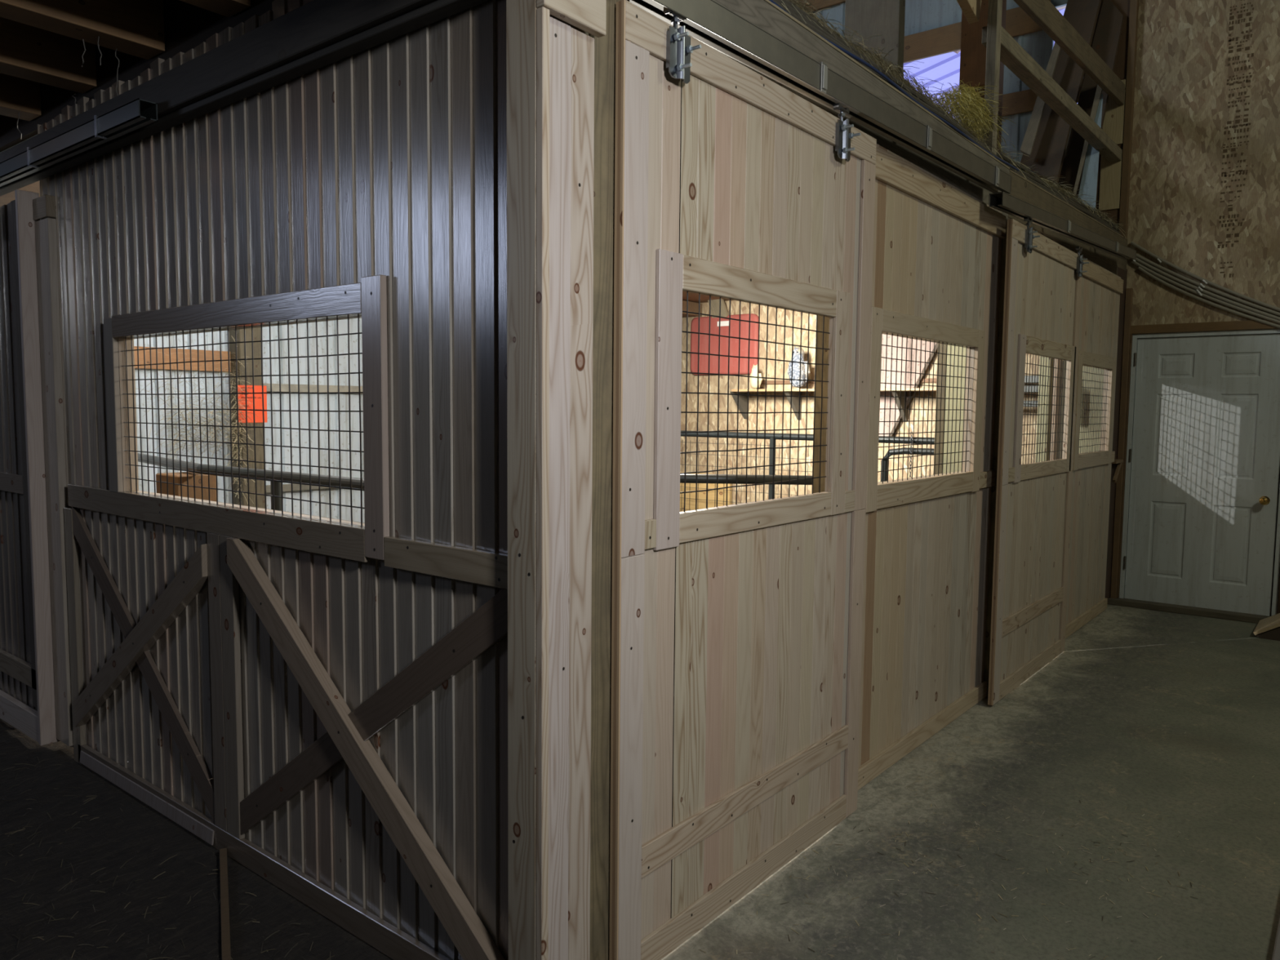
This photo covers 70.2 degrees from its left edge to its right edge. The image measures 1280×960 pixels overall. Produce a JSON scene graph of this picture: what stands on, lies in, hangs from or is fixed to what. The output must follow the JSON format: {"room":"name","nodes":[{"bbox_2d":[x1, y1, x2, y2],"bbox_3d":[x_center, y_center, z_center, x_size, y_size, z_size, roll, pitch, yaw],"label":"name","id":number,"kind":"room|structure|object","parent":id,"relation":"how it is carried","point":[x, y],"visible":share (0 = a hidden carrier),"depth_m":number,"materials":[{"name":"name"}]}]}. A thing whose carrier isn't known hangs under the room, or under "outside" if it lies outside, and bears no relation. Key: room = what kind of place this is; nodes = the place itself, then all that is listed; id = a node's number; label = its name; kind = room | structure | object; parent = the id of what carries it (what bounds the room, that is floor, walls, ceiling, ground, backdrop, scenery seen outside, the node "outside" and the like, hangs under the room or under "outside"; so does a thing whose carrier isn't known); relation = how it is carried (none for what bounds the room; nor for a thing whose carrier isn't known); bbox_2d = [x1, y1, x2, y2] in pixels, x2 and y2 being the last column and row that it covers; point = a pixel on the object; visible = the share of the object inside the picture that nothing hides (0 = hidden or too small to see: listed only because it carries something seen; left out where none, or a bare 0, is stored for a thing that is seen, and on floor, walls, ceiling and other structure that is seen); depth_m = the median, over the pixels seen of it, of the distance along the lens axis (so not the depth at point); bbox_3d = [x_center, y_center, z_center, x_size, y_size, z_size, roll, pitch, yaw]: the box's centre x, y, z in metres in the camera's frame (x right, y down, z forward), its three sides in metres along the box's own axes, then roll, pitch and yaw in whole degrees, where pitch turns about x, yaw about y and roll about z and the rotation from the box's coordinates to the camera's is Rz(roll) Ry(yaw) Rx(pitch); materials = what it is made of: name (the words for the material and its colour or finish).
{"room":"farm building","nodes":[
{"label":"farm building","id":0,"kind":"room"},
{"bbox_2d":[0,0,274,152],"bbox_3d":[-2.242,-3.324,3.473,5.000,3.760,0.028,4,6,39],"label":"ceiling","id":1,"kind":"structure","parent":0,"point":[186,25],"depth_m":3.22,"materials":[{"name":"wood"}]},
{"bbox_2d":[0,0,488,195],"bbox_3d":[-2.202,-1.279,3.492,5.070,0.136,0.070,4,6,39],"label":"header timber","id":2,"kind":"object","parent":1,"relation":"attached to","point":[317,34],"visible":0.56,"depth_m":2.55,"materials":[{"name":"wood"}]},
{"bbox_2d":[0,97,157,186],"bbox_3d":[-2.896,-1.277,3.963,3.400,0.071,0.062,4,6,39],"label":"door track","id":3,"kind":"object","parent":2,"relation":"attached to","point":[136,114],"visible":1,"depth_m":3.20,"materials":[{"name":"grey"}]},
{"bbox_2d":[0,189,60,746],"bbox_3d":[-3.345,-0.134,4.456,2.115,2.415,0.110,4,6,39],"label":"sliding door","id":4,"kind":"structure","parent":3,"relation":"hanging from","point":[27,684],"depth_m":3.90,"materials":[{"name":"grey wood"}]},
{"bbox_2d":[714,0,1009,221],"bbox_3d":[0.719,-1.383,3.274,0.050,0.286,3.750,4,6,39],"label":"header timber","id":5,"kind":"object","parent":1,"relation":"attached to","point":[766,15],"visible":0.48,"depth_m":3.33,"materials":[{"name":"wood"}]},
{"bbox_2d":[628,0,1011,193],"bbox_3d":[0.684,-1.296,3.084,0.140,0.187,3.301,4,6,39],"label":"door track","id":6,"kind":"object","parent":5,"relation":"attached to","point":[709,22],"visible":0.94,"depth_m":2.83,"materials":[{"name":"metal"}]},
{"bbox_2d":[608,0,876,959],"bbox_3d":[0.398,0.034,2.753,0.078,2.480,1.391,4,6,39],"label":"sliding door","id":7,"kind":"structure","parent":6,"relation":"hanging from","point":[736,629],"depth_m":2.60,"materials":[{"name":"brown wood"}]},
{"bbox_2d":[768,0,1019,171],"bbox_3d":[0.902,-1.539,3.456,0.027,0.032,3.480,4,6,39],"label":"cable","id":8,"kind":"object","parent":5,"relation":"on","point":[846,51],"visible":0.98,"depth_m":3.61,"materials":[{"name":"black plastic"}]},
{"bbox_2d":[773,0,1121,234],"bbox_3d":[1.630,-1.659,4.417,0.034,0.091,6.500,4,6,39],"label":"cable","id":9,"kind":"object","parent":5,"relation":"on","point":[810,26],"visible":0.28,"depth_m":3.48,"materials":[{"name":"grey plastic"}]},
{"bbox_2d":[774,0,1119,231],"bbox_3d":[1.618,-1.687,4.425,0.034,0.103,6.501,4,6,39],"label":"cable","id":10,"kind":"object","parent":9,"relation":"on","point":[944,117],"visible":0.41,"depth_m":4.05,"materials":[{"name":"grey plastic"}]},
{"bbox_2d":[782,0,1118,227],"bbox_3d":[1.606,-1.713,4.433,0.034,0.097,6.501,4,6,39],"label":"cable","id":11,"kind":"object","parent":10,"relation":"on","point":[900,83],"visible":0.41,"depth_m":3.85,"materials":[{"name":"grey plastic"}]},
{"bbox_2d":[854,59,1122,235],"bbox_3d":[1.643,-1.632,4.409,0.032,0.094,6.500,4,6,39],"label":"cable","id":12,"kind":"object","parent":5,"relation":"on","point":[876,73],"visible":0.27,"depth_m":5.20,"materials":[{"name":"grey plastic"}]},
{"bbox_2d":[0,134,364,523],"bbox_3d":[-2.217,-2.327,7.625,0.060,6.400,6.558,4,6,39],"label":"wall","id":13,"kind":"structure","parent":0,"point":[342,324],"depth_m":7.10,"materials":[{"name":"paint"}]},
{"bbox_2d":[133,346,231,372],"bbox_3d":[-3.469,-0.826,6.111,0.039,0.148,1.469,4,6,39],"label":"wall girt","id":14,"kind":"structure","parent":13,"relation":"attached to","point":[187,352],"depth_m":6.40,"materials":[{"name":"wood"}]},
{"bbox_2d":[136,330,257,504],"bbox_3d":[-3.151,-0.448,6.436,0.845,1.382,0.387,-4,6,-42],"label":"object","id":15,"kind":"structure","parent":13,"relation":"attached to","point":[234,384],"depth_m":6.50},
{"bbox_2d":[266,483,333,493],"bbox_3d":[-1.578,-0.044,8.552,0.039,0.055,4.254,4,6,39],"label":"wall girt","id":16,"kind":"structure","parent":13,"relation":"attached to","point":[286,487],"depth_m":7.13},
{"bbox_2d":[263,383,362,392],"bbox_3d":[-1.571,-0.815,8.491,0.039,0.060,4.254,4,6,39],"label":"wall girt","id":17,"kind":"structure","parent":13,"relation":"attached to","point":[275,387],"depth_m":7.19,"materials":[{"name":"wood"}]},
{"bbox_2d":[0,718,378,959],"bbox_3d":[-5.745,1.353,1.113,7.800,0.012,8.400,4,6,39],"label":"ground","id":18,"kind":"structure","parent":0,"point":[201,936],"depth_m":2.80,"materials":[{"name":"soil"}]},
{"bbox_2d":[0,181,733,302],"bbox_3d":[-0.246,-1.603,6.114,5.020,0.030,6.410,4,6,39],"label":"ceiling","id":19,"kind":"structure","parent":0,"point":[5,199],"depth_m":5.02,"materials":[{"name":"wood"}]},
{"bbox_2d":[707,298,728,317],"bbox_3d":[0.782,-1.770,9.256,0.197,0.264,0.185,4,6,39],"label":"brace","id":20,"kind":"object","parent":19,"relation":"attached to","point":[714,310],"visible":0.43,"depth_m":9.24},
{"bbox_2d":[844,0,905,76],"bbox_3d":[1.712,-3.037,6.694,0.425,2.765,0.100,4,6,39],"label":"column","id":21,"kind":"structure","parent":19,"relation":"on","point":[885,19],"depth_m":6.59,"materials":[{"name":"wood"}]},
{"bbox_2d":[791,1,1083,204],"bbox_3d":[1.639,-1.651,4.636,0.158,0.314,6.250,4,6,39],"label":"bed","id":22,"kind":"object","parent":19,"relation":"on","point":[859,48],"visible":0.05,"depth_m":3.68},
{"bbox_2d":[781,0,1125,236],"bbox_3d":[1.671,-1.724,4.601,0.365,0.267,6.399,4,6,39],"label":"hay","id":23,"kind":"object","parent":22,"relation":"on","point":[920,90],"visible":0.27,"depth_m":3.94},
{"bbox_2d":[922,79,1016,151],"bbox_3d":[1.646,-1.817,4.541,0.336,0.288,1.132,4,6,40],"label":"tuft","id":24,"kind":"object","parent":23,"relation":"on","point":[975,109],"visible":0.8,"depth_m":4.46,"materials":[{"name":"plant"}]},
{"bbox_2d":[1057,0,1124,197],"bbox_3d":[3.402,-2.868,6.877,0.447,1.640,0.231,-3,6,-37],"label":"leaning board","id":25,"kind":"object","parent":23,"relation":"on","point":[1106,40],"visible":0.58,"depth_m":6.87,"materials":[{"name":"wood"}]},
{"bbox_2d":[1077,93,1102,208],"bbox_3d":[3.311,-2.382,6.679,0.130,0.923,0.204,4,6,39],"label":"siding offcut","id":26,"kind":"object","parent":22,"relation":"on","point":[1088,184],"visible":0.64,"depth_m":6.66,"materials":[{"name":"metal"}]},
{"bbox_2d":[1072,84,1102,197],"bbox_3d":[3.275,-2.459,6.680,0.296,0.950,0.042,-2,5,-31],"label":"batten","id":27,"kind":"object","parent":26,"relation":"on","point":[1098,93],"visible":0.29,"depth_m":6.68,"materials":[{"name":"wood"}]},
{"bbox_2d":[959,0,1006,153],"bbox_3d":[2.633,-3.055,7.032,0.277,2.765,0.180,4,6,39],"label":"column","id":28,"kind":"structure","parent":19,"relation":"on","point":[973,52],"depth_m":6.97,"materials":[{"name":"wood"}]},
{"bbox_2d":[956,0,981,23],"bbox_3d":[1.681,-2.451,4.654,0.050,0.170,0.230,4,6,39],"label":"strut","id":29,"kind":"object","parent":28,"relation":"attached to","point":[971,9],"visible":1,"depth_m":4.66,"materials":[{"name":"brown wood"}]},
{"bbox_2d":[982,0,1002,155],"bbox_3d":[1.806,-2.472,4.629,0.055,1.965,0.060,4,6,39],"label":"post","id":30,"kind":"object","parent":19,"relation":"on","point":[994,7],"visible":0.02,"depth_m":4.63,"materials":[{"name":"wood"}]},
{"bbox_2d":[981,26,1121,162],"bbox_3d":[2.719,-2.388,5.829,0.085,0.105,2.940,4,6,39],"label":"rail","id":31,"kind":"object","parent":30,"relation":"attached to","point":[1013,55],"visible":0.78,"depth_m":5.52,"materials":[{"name":"wood"}]},
{"bbox_2d":[1013,0,1124,105],"bbox_3d":[2.740,-2.778,5.784,0.040,0.280,2.940,4,6,39],"label":"rail","id":32,"kind":"object","parent":30,"relation":"attached to","point":[1043,13],"visible":1,"depth_m":5.76,"materials":[{"name":"wood"}]},
{"bbox_2d":[1020,0,1101,184],"bbox_3d":[3.188,-3.000,6.906,0.500,1.608,0.315,-2,5,-34],"label":"leaning board","id":33,"kind":"object","parent":19,"relation":"on","point":[1048,152],"visible":0.56,"depth_m":6.85,"materials":[{"name":"wood"}]},
{"bbox_2d":[1020,42,1060,156],"bbox_3d":[3.006,-2.870,6.798,0.340,0.928,0.081,-1,5,-18],"label":"batten","id":34,"kind":"object","parent":33,"relation":"attached to","point":[1028,143],"visible":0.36,"depth_m":6.79,"materials":[{"name":"wood"}]},
{"bbox_2d":[5,604,1279,959],"bbox_3d":[-0.693,1.436,1.430,10.700,0.100,15.200,4,6,39],"label":"floor","id":35,"kind":"structure","parent":0,"point":[1191,779],"depth_m":3.27,"materials":[{"name":"concrete"}]},
{"bbox_2d":[155,471,216,501],"bbox_3d":[-2.196,0.550,4.443,0.220,1.165,0.190,4,6,39],"label":"wooden box","id":36,"kind":"object","parent":35,"relation":"on","point":[184,474],"visible":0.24,"depth_m":4.34,"materials":[{"name":"wood"}]},
{"bbox_2d":[228,327,265,508],"bbox_3d":[-2.908,-0.359,6.751,0.168,2.600,0.175,4,6,39],"label":"post","id":37,"kind":"object","parent":35,"relation":"on","point":[256,331],"visible":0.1,"depth_m":6.68,"materials":[{"name":"wood"}]},
{"bbox_2d":[237,385,266,422],"bbox_3d":[-2.838,-0.556,6.675,0.004,0.272,0.223,4,6,39],"label":"paper note","id":38,"kind":"object","parent":37,"relation":"attached to","point":[258,388],"visible":0.56,"depth_m":6.68,"materials":[{"name":"orange"}]},
{"bbox_2d":[137,453,364,511],"bbox_3d":[-1.855,0.539,4.281,4.667,1.218,0.262,5,6,43],"label":"pipe rail","id":39,"kind":"object","parent":35,"relation":"on","point":[324,479],"visible":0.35,"depth_m":3.91,"materials":[{"name":"grey"}]},
{"bbox_2d":[36,0,508,959],"bbox_3d":[-1.382,-0.076,2.976,2.847,2.658,0.117,4,6,39],"label":"wall","id":40,"kind":"structure","parent":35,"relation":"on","point":[327,697],"depth_m":2.58,"materials":[{"name":"grey"}]},
{"bbox_2d":[32,194,73,746],"bbox_3d":[-2.432,-0.016,3.791,0.140,2.270,0.035,4,6,39],"label":"gate post","id":41,"kind":"object","parent":40,"relation":"attached to","point":[44,206],"visible":0.96,"depth_m":3.76,"materials":[{"name":"grey"}]},
{"bbox_2d":[79,750,213,844],"bbox_3d":[-1.878,1.177,3.425,1.125,0.050,0.011,4,6,39],"label":"board","id":42,"kind":"object","parent":40,"relation":"attached to","point":[190,824],"visible":1,"depth_m":3.37,"materials":[{"name":"brown wood"}]},
{"bbox_2d":[506,0,606,959],"bbox_3d":[-0.193,0.024,2.094,0.118,2.620,0.199,4,6,39],"label":"post","id":43,"kind":"object","parent":35,"relation":"on","point":[550,49],"visible":1,"depth_m":2.05,"materials":[{"name":"brown wood"}]},
{"bbox_2d":[588,0,629,959],"bbox_3d":[-0.126,0.071,2.267,0.118,2.500,0.156,4,6,39],"label":"post","id":44,"kind":"object","parent":35,"relation":"on","point":[604,46],"visible":0.25,"depth_m":2.21,"materials":[{"name":"wood"}]},
{"bbox_2d":[680,471,732,511],"bbox_3d":[0.240,0.381,8.364,1.400,0.930,0.040,4,6,39],"label":"board","id":45,"kind":"object","parent":35,"relation":"on","point":[701,504],"visible":0.02,"depth_m":8.06,"materials":[{"name":"brown wood"}]},
{"bbox_2d":[680,441,813,511],"bbox_3d":[0.744,0.277,7.901,2.652,1.220,0.004,4,6,39],"label":"panel","id":46,"kind":"object","parent":35,"relation":"on","point":[724,443],"visible":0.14,"depth_m":7.84,"materials":[{"name":"beige"}]},
{"bbox_2d":[680,430,934,499],"bbox_3d":[0.600,0.345,6.222,3.026,1.346,0.042,4,6,39],"label":"pipe rail","id":47,"kind":"object","parent":35,"relation":"on","point":[770,436],"visible":0.29,"depth_m":5.85,"materials":[{"name":"grey"}]},
{"bbox_2d":[909,431,912,476],"bbox_3d":[1.590,-0.140,5.348,0.013,0.288,0.012,0,5,-6],"label":"chain","id":48,"kind":"object","parent":47,"relation":"hanging from","point":[911,432],"visible":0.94,"depth_m":5.34,"materials":[{"name":"silver metal"}]},
{"bbox_2d":[813,315,829,493],"bbox_3d":[0.752,-0.075,3.649,0.070,2.590,0.130,4,6,39],"label":"post","id":49,"kind":"object","parent":35,"relation":"on","point":[820,324],"visible":0.02,"depth_m":3.58,"materials":[{"name":"wood"}]},
{"bbox_2d":[680,473,812,484],"bbox_3d":[-0.002,0.550,4.279,1.357,1.231,1.133,4,6,39],"label":"pipe rail","id":50,"kind":"object","parent":49,"relation":"attached to","point":[690,477],"visible":0.04,"depth_m":4.20,"materials":[{"name":"grey"}]},
{"bbox_2d":[857,143,1005,790],"bbox_3d":[1.248,-0.058,4.000,0.059,2.490,1.795,4,6,39],"label":"wall panel","id":51,"kind":"object","parent":35,"relation":"on","point":[936,260],"visible":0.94,"depth_m":3.99,"materials":[{"name":"brown wood"}]},
{"bbox_2d":[933,342,946,474],"bbox_3d":[1.614,-0.162,4.858,0.050,2.590,0.120,4,6,39],"label":"post","id":52,"kind":"object","parent":35,"relation":"on","point":[940,344],"visible":0.08,"depth_m":4.79,"materials":[{"name":"wood"}]},
{"bbox_2d":[942,344,966,473],"bbox_3d":[1.677,-0.156,4.789,0.125,2.590,0.130,4,6,39],"label":"post","id":53,"kind":"object","parent":35,"relation":"on","point":[948,346],"visible":0.02,"depth_m":4.73,"materials":[{"name":"wood"}]},
{"bbox_2d":[699,613,1275,959],"bbox_3d":[2.401,1.184,4.327,1.345,0.001,5.607,4,6,39],"label":"litter","id":54,"kind":"object","parent":35,"relation":"on","point":[1131,614],"visible":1,"depth_m":3.06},
{"bbox_2d":[983,227,1007,697],"bbox_3d":[1.864,-0.071,4.780,0.148,2.425,0.180,4,6,39],"label":"post","id":55,"kind":"object","parent":35,"relation":"on","point":[1003,247],"visible":0.02,"depth_m":4.69,"materials":[{"name":"wood"}]},
{"bbox_2d":[1035,355,1054,462],"bbox_3d":[2.535,-0.221,5.714,0.065,2.590,0.130,4,6,39],"label":"post","id":56,"kind":"object","parent":35,"relation":"on","point":[1047,358],"visible":0.14,"depth_m":5.65,"materials":[{"name":"wood"}]},
{"bbox_2d":[1049,245,1123,638],"bbox_3d":[3.041,-0.217,6.233,0.059,2.490,1.630,4,6,39],"label":"wall panel","id":57,"kind":"object","parent":35,"relation":"on","point":[1101,289],"visible":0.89,"depth_m":6.35,"materials":[{"name":"brown wood"}]},
{"bbox_2d":[1079,365,1103,453],"bbox_3d":[3.492,-0.317,7.045,0.160,2.590,0.130,4,6,39],"label":"post","id":58,"kind":"object","parent":35,"relation":"on","point":[1092,370],"visible":0.02,"depth_m":6.98,"materials":[{"name":"wood"}]},
{"bbox_2d":[1104,267,1133,604],"bbox_3d":[3.642,-0.316,6.990,0.093,2.600,0.323,4,6,39],"label":"wooden post","id":59,"kind":"object","parent":35,"relation":"on","point":[1126,298],"depth_m":7.05,"materials":[{"name":"grey"}]},
{"bbox_2d":[1253,613,1279,640],"bbox_3d":[4.657,0.912,5.991,0.990,0.326,0.470,4,6,39],"label":"ramp","id":60,"kind":"object","parent":35,"relation":"on","point":[1272,622],"visible":1,"depth_m":6.11,"materials":[{"name":"brown wood"}]},
{"bbox_2d":[1271,917,1279,959],"bbox_3d":[2.351,1.316,2.445,1.028,0.034,2.000,4,6,39],"label":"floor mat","id":61,"kind":"object","parent":35,"relation":"on","point":[1276,954],"visible":1,"depth_m":2.52,"materials":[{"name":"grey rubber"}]},
{"bbox_2d":[680,0,1279,590],"bbox_3d":[2.983,-2.279,7.627,13.100,6.400,0.061,4,6,39],"label":"wall","id":62,"kind":"structure","parent":0,"point":[1204,194],"depth_m":6.79,"materials":[{"name":"brown"}]},
{"bbox_2d":[682,300,702,317],"bbox_3d":[0.010,-1.776,9.487,1.000,0.130,0.780,4,6,39],"label":"header","id":63,"kind":"object","parent":62,"relation":"attached to","point":[693,307],"visible":0.2,"depth_m":9.36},
{"bbox_2d":[689,313,758,374],"bbox_3d":[0.854,-1.380,9.321,0.812,0.598,0.057,4,6,39],"label":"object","id":64,"kind":"object","parent":62,"relation":"attached to","point":[704,321],"visible":0.79,"depth_m":9.29,"materials":[{"name":"plastic"}]},
{"bbox_2d":[793,0,845,12],"bbox_3d":[1.616,-4.479,8.524,5.400,0.180,0.030,4,6,39],"label":"wall girt","id":65,"kind":"structure","parent":62,"relation":"attached to","point":[815,3],"depth_m":8.46,"materials":[{"name":"wood"}]},
{"bbox_2d":[729,377,936,421],"bbox_3d":[1.787,-0.742,8.451,2.120,0.385,0.315,4,6,39],"label":"shelf","id":66,"kind":"object","parent":62,"relation":"attached to","point":[743,400],"visible":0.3,"depth_m":8.71,"materials":[{"name":"brown wood"}]},
{"bbox_2d":[749,364,762,389],"bbox_3d":[1.124,-1.008,8.904,0.143,0.245,0.092,4,6,39],"label":"bird figurine","id":67,"kind":"object","parent":66,"relation":"on","point":[753,381],"visible":0.94,"depth_m":8.87,"materials":[{"name":"beige"}]},
{"bbox_2d":[787,346,810,388],"bbox_3d":[1.482,-1.060,8.579,0.237,0.407,0.154,4,6,39],"label":"bird figurine","id":68,"kind":"object","parent":66,"relation":"on","point":[796,356],"visible":0.69,"depth_m":8.53,"materials":[{"name":"white"}]},
{"bbox_2d":[879,333,936,435],"bbox_3d":[2.378,-0.925,8.128,0.678,1.107,0.012,4,6,39],"label":"panel","id":69,"kind":"object","parent":62,"relation":"attached to","point":[884,336],"visible":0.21,"depth_m":8.18,"materials":[{"name":"wood"}]},
{"bbox_2d":[889,342,937,436],"bbox_3d":[2.427,-0.795,8.079,0.447,0.858,0.012,4,6,39],"label":"batten","id":70,"kind":"object","parent":69,"relation":"attached to","point":[936,344],"visible":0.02,"depth_m":8.05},
{"bbox_2d":[903,0,1051,63],"bbox_3d":[1.384,-3.847,8.756,4.820,0.220,0.030,4,6,39],"label":"wall girt","id":71,"kind":"structure","parent":62,"relation":"attached to","point":[944,39],"depth_m":7.76,"materials":[{"name":"wood"}]},
{"bbox_2d":[1001,79,1083,116],"bbox_3d":[3.180,-3.074,7.368,1.160,0.170,0.030,4,6,39],"label":"wall girt","id":72,"kind":"structure","parent":62,"relation":"attached to","point":[1023,101],"depth_m":7.42,"materials":[{"name":"wood"}]},
{"bbox_2d":[988,191,1136,260],"bbox_3d":[2.575,-1.466,5.420,0.140,0.218,3.021,4,6,39],"label":"door track","id":73,"kind":"object","parent":62,"relation":"attached to","point":[1003,202],"visible":1,"depth_m":4.97,"materials":[{"name":"metal"}]},
{"bbox_2d":[987,217,1088,705],"bbox_3d":[2.242,-0.122,5.050,0.078,2.463,1.381,4,6,39],"label":"sliding door","id":74,"kind":"structure","parent":73,"relation":"hanging from","point":[1042,291],"depth_m":4.95,"materials":[{"name":"brown wood"}]},
{"bbox_2d":[1005,169,1127,275],"bbox_3d":[2.801,-1.567,5.867,0.050,0.394,2.900,4,6,39],"label":"header timber","id":75,"kind":"object","parent":62,"relation":"attached to","point":[1022,188],"visible":0.46,"depth_m":5.60,"materials":[{"name":"wood"}]},
{"bbox_2d":[1083,0,1129,227],"bbox_3d":[3.590,-3.497,6.989,0.304,3.660,0.038,4,6,39],"label":"board","id":76,"kind":"object","parent":62,"relation":"attached to","point":[1122,6],"visible":0.06,"depth_m":6.93,"materials":[{"name":"wood"}]},
{"bbox_2d":[1098,149,1122,210],"bbox_3d":[3.632,-2.306,7.028,0.145,0.440,0.050,4,6,39],"label":"cleat","id":77,"kind":"object","parent":76,"relation":"attached to","point":[1110,172],"visible":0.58,"depth_m":7.01,"materials":[{"name":"brown wood"}]},
{"bbox_2d":[1102,79,1125,144],"bbox_3d":[3.637,-2.807,6.989,0.145,0.475,0.050,4,6,39],"label":"cleat","id":78,"kind":"object","parent":76,"relation":"attached to","point":[1113,121],"visible":0.48,"depth_m":6.97,"materials":[{"name":"brown wood"}]},
{"bbox_2d":[1118,0,1138,238],"bbox_3d":[3.723,-3.526,6.867,0.050,3.580,0.059,4,6,39],"label":"stud","id":79,"kind":"object","parent":62,"relation":"attached to","point":[1134,4],"visible":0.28,"depth_m":6.91,"materials":[{"name":"wood"}]},
{"bbox_2d":[1107,597,1271,623],"bbox_3d":[4.153,0.981,6.844,1.188,0.044,0.140,4,6,39],"label":"trim","id":80,"kind":"structure","parent":62,"relation":"attached to","point":[1219,614],"depth_m":6.82,"materials":[{"name":"wood"}]},
{"bbox_2d":[1116,320,1279,613],"bbox_3d":[4.328,-0.092,6.653,1.558,2.118,0.020,4,6,39],"label":"trim","id":81,"kind":"structure","parent":62,"relation":"attached to","point":[1251,324],"depth_m":6.83,"materials":[{"name":"wood"}]},
{"bbox_2d":[1119,328,1279,616],"bbox_3d":[4.179,-0.078,6.780,1.146,2.168,0.113,4,6,39],"label":"door","id":82,"kind":"structure","parent":62,"relation":"in","point":[1201,528],"depth_m":6.78,"materials":[{"name":"white paint"}]},
{"bbox_2d":[1130,241,1279,311],"bbox_3d":[4.170,-1.481,6.665,1.075,0.632,0.023,4,6,39],"label":"conduit","id":83,"kind":"object","parent":62,"relation":"attached to","point":[1132,243],"visible":1,"depth_m":6.68,"materials":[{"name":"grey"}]},
{"bbox_2d":[1131,260,1279,324],"bbox_3d":[4.176,-1.369,6.668,1.064,0.572,0.023,4,6,39],"label":"conduit","id":84,"kind":"object","parent":62,"relation":"attached to","point":[1135,263],"visible":1,"depth_m":6.67,"materials":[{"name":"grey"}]},
{"bbox_2d":[1134,257,1279,320],"bbox_3d":[4.176,-1.396,6.667,1.064,0.583,0.023,4,6,39],"label":"conduit","id":85,"kind":"object","parent":62,"relation":"attached to","point":[1137,260],"visible":0.95,"depth_m":6.67,"materials":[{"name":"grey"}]},
{"bbox_2d":[1136,253,1279,315],"bbox_3d":[4.171,-1.429,6.668,1.073,0.587,0.023,4,6,39],"label":"conduit","id":86,"kind":"object","parent":62,"relation":"attached to","point":[1139,256],"visible":0.92,"depth_m":6.66,"materials":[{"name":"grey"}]},
{"bbox_2d":[1137,266,1279,328],"bbox_3d":[4.194,-1.327,6.657,1.021,0.551,0.023,4,6,39],"label":"conduit","id":87,"kind":"object","parent":62,"relation":"attached to","point":[1141,269],"visible":1,"depth_m":6.67,"materials":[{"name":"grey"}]},
{"bbox_2d":[903,5,1077,119],"bbox_3d":[3.214,-4.004,10.891,7.000,2.731,5.320,4,6,39],"label":"roof","id":88,"kind":"structure","parent":0,"point":[944,68],"depth_m":10.33,"materials":[{"name":"blue metal"}]},
{"bbox_2d":[1023,400,1037,407],"bbox_3d":[3.080,-0.616,7.361,0.470,0.050,0.060,4,6,39],"label":"bar","id":89,"kind":"object","parent":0,"point":[1029,402],"visible":0.02,"depth_m":7.29,"materials":[{"name":"grey"}]},
{"bbox_2d":[1024,375,1039,382],"bbox_3d":[3.082,-0.811,7.345,0.470,0.060,0.060,4,6,39],"label":"bar","id":90,"kind":"object","parent":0,"point":[1028,376],"visible":0.02,"depth_m":7.27,"materials":[{"name":"grey"}]},
{"bbox_2d":[1024,385,1038,392],"bbox_3d":[3.081,-0.734,7.351,0.470,0.055,0.060,4,6,39],"label":"bar","id":91,"kind":"object","parent":90,"relation":"attached to","point":[1033,386],"visible":0.02,"depth_m":7.28,"materials":[{"name":"grey"}]},
{"bbox_3d":[-3.461,-1.771,3.662,7.558,0.030,1.370,4,6,39],"label":"ceiling","id":92,"kind":"structure","parent":0,"visible":0},
{"bbox_2d":[0,72,40,120],"bbox_3d":[-2.944,-1.593,3.256,0.130,0.249,1.365,4,6,39],"label":"joist","id":93,"kind":"object","parent":92,"relation":"attached to","point":[17,95],"visible":0.57,"depth_m":3.70,"materials":[{"name":"wood"}]},
{"bbox_2d":[0,17,97,93],"bbox_3d":[-2.507,-1.561,2.907,0.130,0.249,1.365,4,6,39],"label":"joist","id":94,"kind":"object","parent":92,"relation":"attached to","point":[28,52],"visible":0.57,"depth_m":3.29,"materials":[{"name":"wood"}]},
{"bbox_2d":[0,0,164,59],"bbox_3d":[-2.070,-1.530,2.559,0.130,0.249,1.365,4,6,39],"label":"joist","id":95,"kind":"object","parent":92,"relation":"attached to","point":[135,28],"visible":1,"depth_m":2.92,"materials":[{"name":"wood"}]},
{"bbox_2d":[17,36,119,138],"bbox_3d":[-2.107,-1.411,3.374,0.151,0.119,1.118,-4,6,-44],"label":"cobweb","id":96,"kind":"object","parent":95,"relation":"hanging from","point":[98,37],"visible":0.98,"depth_m":3.04,"materials":[{"name":"grey"}]},
{"bbox_2d":[179,0,250,17],"bbox_3d":[-1.633,-1.498,2.210,0.130,0.249,1.365,4,6,39],"label":"joist","id":97,"kind":"object","parent":92,"relation":"attached to","point":[228,8],"visible":1,"depth_m":2.71,"materials":[{"name":"wood"}]},
{"bbox_3d":[-5.925,1.400,1.261,7.540,0.100,8.400,4,6,39],"label":"floor","id":98,"kind":"structure","parent":0,"visible":0},
{"bbox_2d":[0,721,334,959],"bbox_3d":[-2.317,1.290,2.454,4.015,0.050,2.104,4,6,39],"label":"bedding","id":99,"kind":"object","parent":98,"relation":"on","point":[71,881],"visible":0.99,"depth_m":2.76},
{"bbox_2d":[219,848,231,959],"bbox_3d":[-1.206,1.260,2.649,0.022,0.012,0.837,-2,5,-25],"label":"lath","id":100,"kind":"object","parent":99,"relation":"on","point":[224,909],"visible":1,"depth_m":2.67,"materials":[{"name":"wood"}]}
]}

